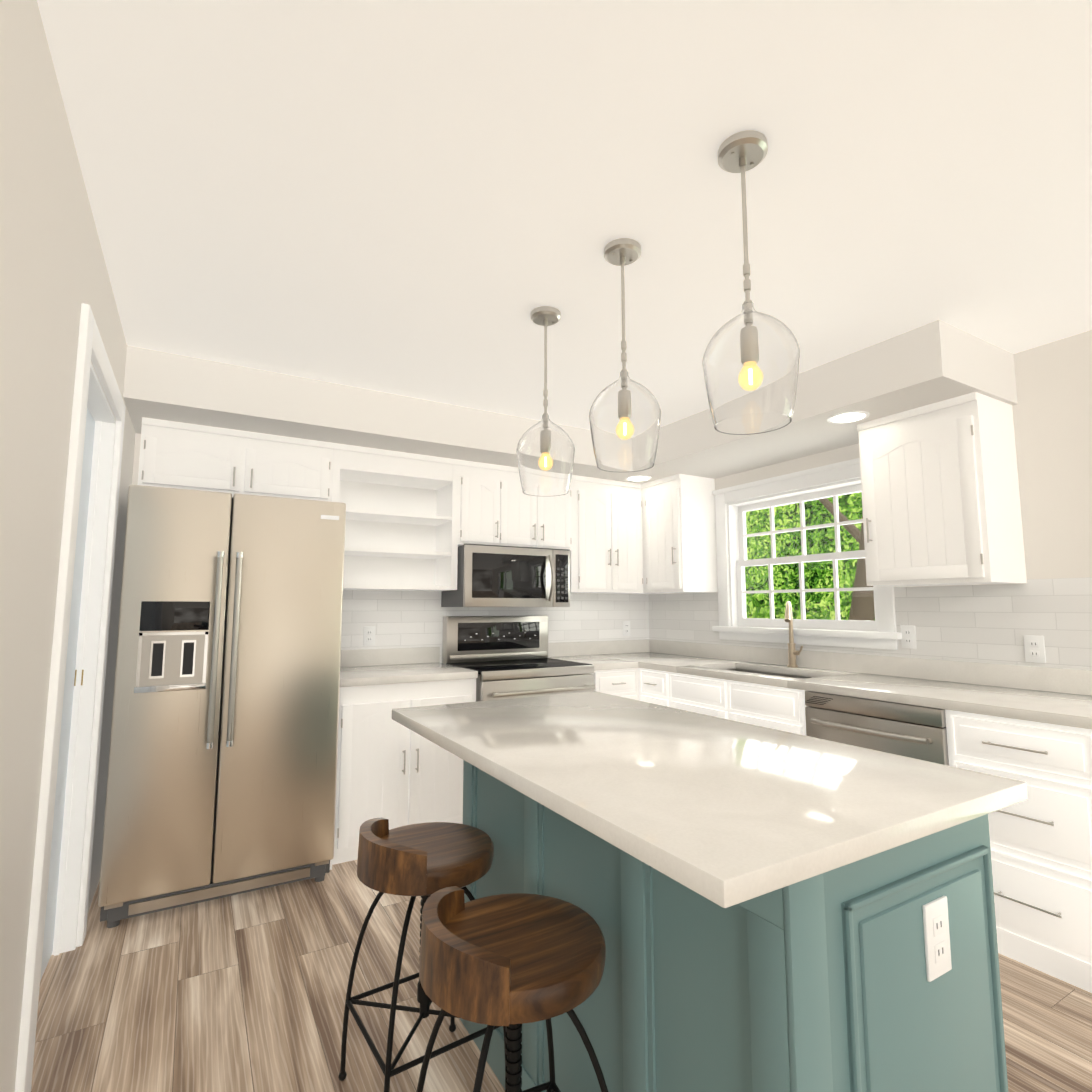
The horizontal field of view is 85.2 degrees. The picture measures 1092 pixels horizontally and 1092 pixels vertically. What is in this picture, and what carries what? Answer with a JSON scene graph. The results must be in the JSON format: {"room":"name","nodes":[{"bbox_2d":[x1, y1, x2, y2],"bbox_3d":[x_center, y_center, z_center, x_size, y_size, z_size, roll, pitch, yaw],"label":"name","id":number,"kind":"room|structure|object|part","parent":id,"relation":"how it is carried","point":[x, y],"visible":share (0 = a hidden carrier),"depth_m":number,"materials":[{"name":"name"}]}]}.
{"room":"kitchen","nodes":[
{"label":"kitchen","id":0,"kind":"room"},
{"bbox_2d":[0,0,135,1091],"bbox_3d":[-0.608,0.087,0.256,0.140,2.420,6.400,3,-7,-30],"label":"wall","id":1,"kind":"structure","parent":0,"point":[54,275],"depth_m":1.32,"materials":[{"name":"white paint"}]},
{"bbox_2d":[40,408,94,980],"bbox_3d":[-1.619,0.461,1.943,0.065,1.998,0.786,3,-7,-30],"label":"door","id":2,"kind":"structure","parent":1,"relation":"in","point":[69,685],"depth_m":2.18,"materials":[{"name":"white wood"}]},
{"bbox_2d":[15,303,125,1091],"bbox_3d":[-1.607,0.413,1.952,0.160,2.120,1.000,3,-7,-30],"label":"door frame","id":3,"kind":"structure","parent":1,"relation":"attached to","point":[89,394],"depth_m":2.22,"materials":[{"name":"white paint"}]},
{"bbox_2d":[132,433,649,662],"bbox_3d":[-0.702,0.470,3.970,3.760,2.420,0.146,3,-7,-30],"label":"wall","id":4,"kind":"structure","parent":0,"point":[405,619],"depth_m":3.88,"materials":[{"name":"tile"}]},
{"bbox_2d":[137,417,260,497],"bbox_3d":[-1.821,-0.419,3.117,0.500,0.355,0.348,3,-7,-30],"label":"upper cabinet","id":5,"kind":"object","parent":4,"relation":"attached to","point":[179,455],"depth_m":2.97,"materials":[{"name":"white paint"}]},
{"bbox_2d":[257,433,336,501],"bbox_3d":[-1.484,-0.399,3.314,0.501,0.355,0.348,3,-7,-30],"label":"upper cabinet","id":6,"kind":"object","parent":4,"relation":"attached to","point":[287,467],"depth_m":3.20,"materials":[{"name":"white paint"}]},
{"bbox_2d":[363,626,374,645],"bbox_3d":[-1.085,0.552,3.645,0.072,0.116,0.008,3,-7,-30],"label":"electrical outlet","id":7,"kind":"object","parent":4,"relation":"attached to","point":[368,635],"visible":1,"depth_m":3.64,"materials":[{"name":"white plastic"}]},
{"bbox_2d":[437,459,508,551],"bbox_3d":[-0.479,-0.251,3.892,0.330,0.530,0.348,3,-7,-30],"label":"upper cabinet","id":8,"kind":"object","parent":4,"relation":"attached to","point":[473,497],"depth_m":3.74,"materials":[{"name":"white paint"}]},
{"bbox_2d":[441,543,569,606],"bbox_3d":[-0.246,0.208,3.882,0.746,0.381,0.455,3,-7,-30],"label":"microwave","id":9,"kind":"object","parent":8,"relation":"attached to","point":[500,576],"visible":1,"depth_m":3.71,"materials":[{"name":"grey metal"}]},
{"bbox_2d":[509,466,544,547],"bbox_3d":[-0.263,-0.238,4.018,0.368,0.530,0.348,3,-7,-30],"label":"upper cabinet","id":10,"kind":"object","parent":4,"relation":"attached to","point":[526,512],"depth_m":3.89,"materials":[{"name":"white paint"}]},
{"bbox_2d":[545,475,576,551],"bbox_3d":[-0.047,-0.225,4.144,0.328,0.530,0.348,3,-7,-30],"label":"upper cabinet","id":11,"kind":"object","parent":4,"relation":"attached to","point":[560,511],"depth_m":4.03,"materials":[{"name":"white paint"}]},
{"bbox_2d":[570,475,620,593],"bbox_3d":[0.260,-0.067,4.309,0.383,0.810,0.348,3,-7,-30],"label":"upper cabinet","id":12,"kind":"object","parent":4,"relation":"attached to","point":[595,567],"depth_m":4.17,"materials":[{"name":"white paint"}]},
{"bbox_2d":[623,621,629,635],"bbox_3d":[0.631,0.646,4.648,0.072,0.116,0.008,3,-7,-30],"label":"electrical outlet","id":13,"kind":"object","parent":4,"relation":"attached to","point":[626,628],"visible":1,"depth_m":4.64,"materials":[{"name":"white plastic"}]},
{"bbox_2d":[621,481,636,593],"bbox_3d":[0.486,-0.054,4.441,0.350,0.810,0.348,3,-7,-30],"label":"upper cabinet","id":14,"kind":"object","parent":4,"relation":"attached to","point":[628,490],"depth_m":4.31,"materials":[{"name":"white paint"}]},
{"bbox_2d":[31,860,1091,1091],"bbox_3d":[0.953,1.444,1.037,3.760,0.120,6.680,3,-7,-30],"label":"floor","id":15,"kind":"structure","parent":0,"point":[245,992],"depth_m":1.89,"materials":[{"name":"brown wood"}]},
{"bbox_2d":[98,485,345,927],"bbox_3d":[-1.530,0.678,2.894,0.886,1.785,0.775,3,-7,-30],"label":"refrigerator","id":16,"kind":"object","parent":15,"relation":"on","point":[222,773],"visible":1,"depth_m":2.59,"materials":[{"name":"grey metal"}]},
{"bbox_2d":[330,678,475,869],"bbox_3d":[-0.853,1.180,3.324,0.760,0.875,0.634,3,-7,-30],"label":"base cabinet","id":17,"kind":"object","parent":15,"relation":"on","point":[396,774],"visible":0.58,"depth_m":3.04,"materials":[{"name":"white paint"}]},
{"bbox_2d":[340,647,477,686],"bbox_3d":[-0.866,0.677,3.399,0.760,0.139,0.627,3,-7,-30],"label":"countertop","id":18,"kind":"structure","parent":17,"relation":"on","point":[362,667],"depth_m":3.52,"materials":[{"name":"stone"}]},
{"bbox_2d":[338,818,506,1091],"bbox_3d":[-0.324,1.098,1.596,0.369,0.683,0.368,3,-7,-30],"label":"stool","id":19,"kind":"object","parent":15,"relation":"on","point":[424,861],"visible":0.71,"depth_m":1.52,"materials":[{"name":"brown wood"}]},
{"bbox_2d":[416,886,607,1091],"bbox_3d":[-0.065,1.052,1.147,0.363,0.683,0.359,3,-7,-26],"label":"stool","id":20,"kind":"object","parent":15,"relation":"on","point":[512,962],"visible":1,"depth_m":1.10,"materials":[{"name":"brown wood"}]},
{"bbox_2d":[442,615,594,701],"bbox_3d":[-0.171,1.049,3.695,0.756,1.212,0.702,3,-7,-30],"label":"range","id":21,"kind":"object","parent":15,"relation":"on","point":[505,657],"visible":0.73,"depth_m":3.81,"materials":[{"name":"silver metal"}]},
{"bbox_2d":[590,668,649,702],"bbox_3d":[0.322,1.249,3.992,0.392,0.876,0.667,3,-7,-30],"label":"base cabinet","id":22,"kind":"object","parent":15,"relation":"on","point":[631,683],"depth_m":3.82,"materials":[{"name":"white paint"}]},
{"bbox_2d":[548,639,1091,728],"bbox_3d":[1.152,0.759,3.219,0.994,0.339,2.964,3,-7,-30],"label":"countertop","id":23,"kind":"structure","parent":22,"relation":"on","point":[1058,696],"depth_m":2.89,"materials":[{"name":"stone"}]},
{"bbox_2d":[784,601,802,667],"bbox_3d":[1.425,0.518,3.474,0.215,0.391,0.155,3,-7,-30],"label":"faucet","id":24,"kind":"object","parent":23,"relation":"on","point":[792,652],"visible":1,"depth_m":3.52,"materials":[{"name":"silver metal"}]},
{"bbox_2d":[459,763,1007,1091],"bbox_3d":[0.316,0.989,1.516,0.633,0.885,1.245,3,-7,-30],"label":"kitchen island","id":25,"kind":"object","parent":15,"relation":"on","point":[766,909],"depth_m":1.05,"materials":[{"name":"painted wood"},{"name":"quartz"},{"name":"white plastic"}]},
{"bbox_2d":[392,691,1027,914],"bbox_3d":[0.217,0.537,1.625,0.860,0.035,1.508,3,-7,-30],"label":"island countertop","id":26,"kind":"structure","parent":25,"relation":"on","point":[733,814],"depth_m":1.17,"materials":[{"name":"white stone"}]},
{"bbox_2d":[805,691,948,765],"bbox_3d":[1.624,1.114,2.668,0.654,0.872,0.608,3,-7,-30],"label":"dishwasher","id":27,"kind":"object","parent":15,"relation":"on","point":[913,731],"visible":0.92,"depth_m":2.51,"materials":[{"name":"grey metal"}]},
{"bbox_2d":[945,710,1091,992],"bbox_3d":[1.925,1.065,2.203,0.661,0.875,0.496,3,-7,-30],"label":"base cabinet","id":28,"kind":"object","parent":15,"relation":"on","point":[1041,846],"visible":0.65,"depth_m":2.03,"materials":[{"name":"white paint"}]},
{"bbox_2d":[37,0,1091,429],"bbox_3d":[0.953,-1.082,1.298,3.760,0.120,6.680,3,-7,-30],"label":"ceiling","id":29,"kind":"structure","parent":0,"point":[435,200],"depth_m":1.60,"materials":[{"name":"white paint"}]},
{"bbox_2d":[516,306,574,495],"bbox_3d":[-0.001,-0.560,2.301,0.225,0.713,0.225,3,-7,-30],"label":"pendant light","id":30,"kind":"object","parent":29,"relation":"hanging from","point":[545,449],"visible":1,"depth_m":2.20,"materials":[{"name":"clear glass"}]},
{"bbox_3d":[-0.001,-0.355,2.280,0.225,0.301,0.225,3,-7,-30],"label":"lamp shade","id":31,"kind":"part","parent":30,"relation":"part of","materials":[{"name":"clear glass"}]},
{"bbox_2d":[589,238,660,471],"bbox_3d":[0.247,-0.603,1.881,0.225,0.713,0.225,3,-7,-30],"label":"pendant light","id":32,"kind":"object","parent":29,"relation":"hanging from","point":[625,415],"visible":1,"depth_m":1.78,"materials":[{"name":"clear glass"}]},
{"bbox_3d":[0.247,-0.399,1.860,0.225,0.301,0.225,3,-7,-30],"label":"lamp shade","id":33,"kind":"part","parent":32,"relation":"part of","materials":[{"name":"clear glass"}]},
{"bbox_2d":[702,130,799,434],"bbox_3d":[0.495,-0.647,1.461,0.225,0.713,0.225,3,-7,-30],"label":"pendant light","id":34,"kind":"object","parent":29,"relation":"hanging from","point":[750,360],"visible":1,"depth_m":1.37,"materials":[{"name":"clear glass"}]},
{"bbox_3d":[0.495,-0.442,1.440,0.225,0.301,0.225,3,-7,-30],"label":"lamp shade","id":35,"kind":"part","parent":34,"relation":"part of","materials":[{"name":"clear glass"}]},
{"bbox_2d":[123,320,1017,483],"bbox_3d":[-0.017,-0.736,2.922,3.480,0.235,2.570,3,-7,-30],"label":"soffit","id":36,"kind":"structure","parent":0,"point":[932,362],"depth_m":2.94,"materials":[{"name":"white paint"}]},
{"bbox_2d":[625,475,651,480],"bbox_3d":[0.658,-0.480,4.221,0.184,0.006,0.184,3,-7,-30],"label":"recessed light","id":37,"kind":"object","parent":36,"relation":"in","point":[638,478],"visible":0.96,"depth_m":4.22,"materials":[{"name":"white paint"}]},
{"bbox_2d":[827,411,869,423],"bbox_3d":[1.458,-0.621,2.866,0.184,0.006,0.184,3,-7,-30],"label":"recessed light","id":38,"kind":"object","parent":36,"relation":"in","point":[847,417],"visible":1,"depth_m":2.86,"materials":[{"name":"white paint"}]},
{"bbox_2d":[649,330,1091,676],"bbox_3d":[2.511,0.275,2.078,0.146,2.420,6.400,3,-7,-30],"label":"wall","id":39,"kind":"structure","parent":0,"point":[1052,414],"depth_m":2.62,"materials":[{"name":"white paint"}]},
{"bbox_2d":[649,474,717,593],"bbox_3d":[0.969,-0.071,4.270,0.347,0.810,0.350,3,-7,-30],"label":"upper cabinet","id":40,"kind":"object","parent":39,"relation":"attached to","point":[682,515],"depth_m":4.13,"materials":[{"name":"white paint"}]},
{"bbox_2d":[712,458,901,649],"bbox_3d":[1.560,0.076,3.677,0.195,1.045,1.270,3,-7,-30],"label":"window","id":41,"kind":"structure","parent":39,"relation":"in","point":[884,634],"depth_m":3.71,"materials":[{"name":"white paint"}]},
{"bbox_3d":[1.599,0.086,3.699,0.065,0.820,1.000,3,-7,-30],"label":"kitchen window sash","id":42,"kind":"part","parent":41,"relation":"part of","materials":[{"name":"white wood"}]},
{"bbox_2d":[900,625,916,648],"bbox_3d":[1.851,0.464,3.033,0.008,0.116,0.072,3,-7,-30],"label":"electrical outlet","id":43,"kind":"object","parent":39,"relation":"attached to","point":[908,639],"visible":1,"depth_m":3.03,"materials":[{"name":"white plastic"}]},
{"bbox_2d":[857,392,1026,586],"bbox_3d":[1.838,-0.223,2.799,0.347,0.810,0.529,3,-7,-30],"label":"upper cabinet","id":44,"kind":"object","parent":39,"relation":"attached to","point":[941,505],"depth_m":2.63,"materials":[{"name":"white paint"}]},
{"bbox_2d":[1023,635,1045,662],"bbox_3d":[2.120,0.447,2.575,0.008,0.116,0.072,3,-7,-30],"label":"electrical outlet","id":45,"kind":"object","parent":39,"relation":"attached to","point":[1034,646],"visible":1,"depth_m":2.57,"materials":[{"name":"white plastic"}]},
{"label":"outside","id":46,"kind":"structure","parent":0,"visible":0},
{"bbox_2d":[745,492,874,620],"bbox_3d":[12.904,-5.321,12.524,52.000,16.300,80.000,3,-7,-30],"label":"foliage","id":47,"kind":"object","parent":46,"point":[852,612],"depth_m":13.64,"materials":[{"name":"green plant"}]}
]}

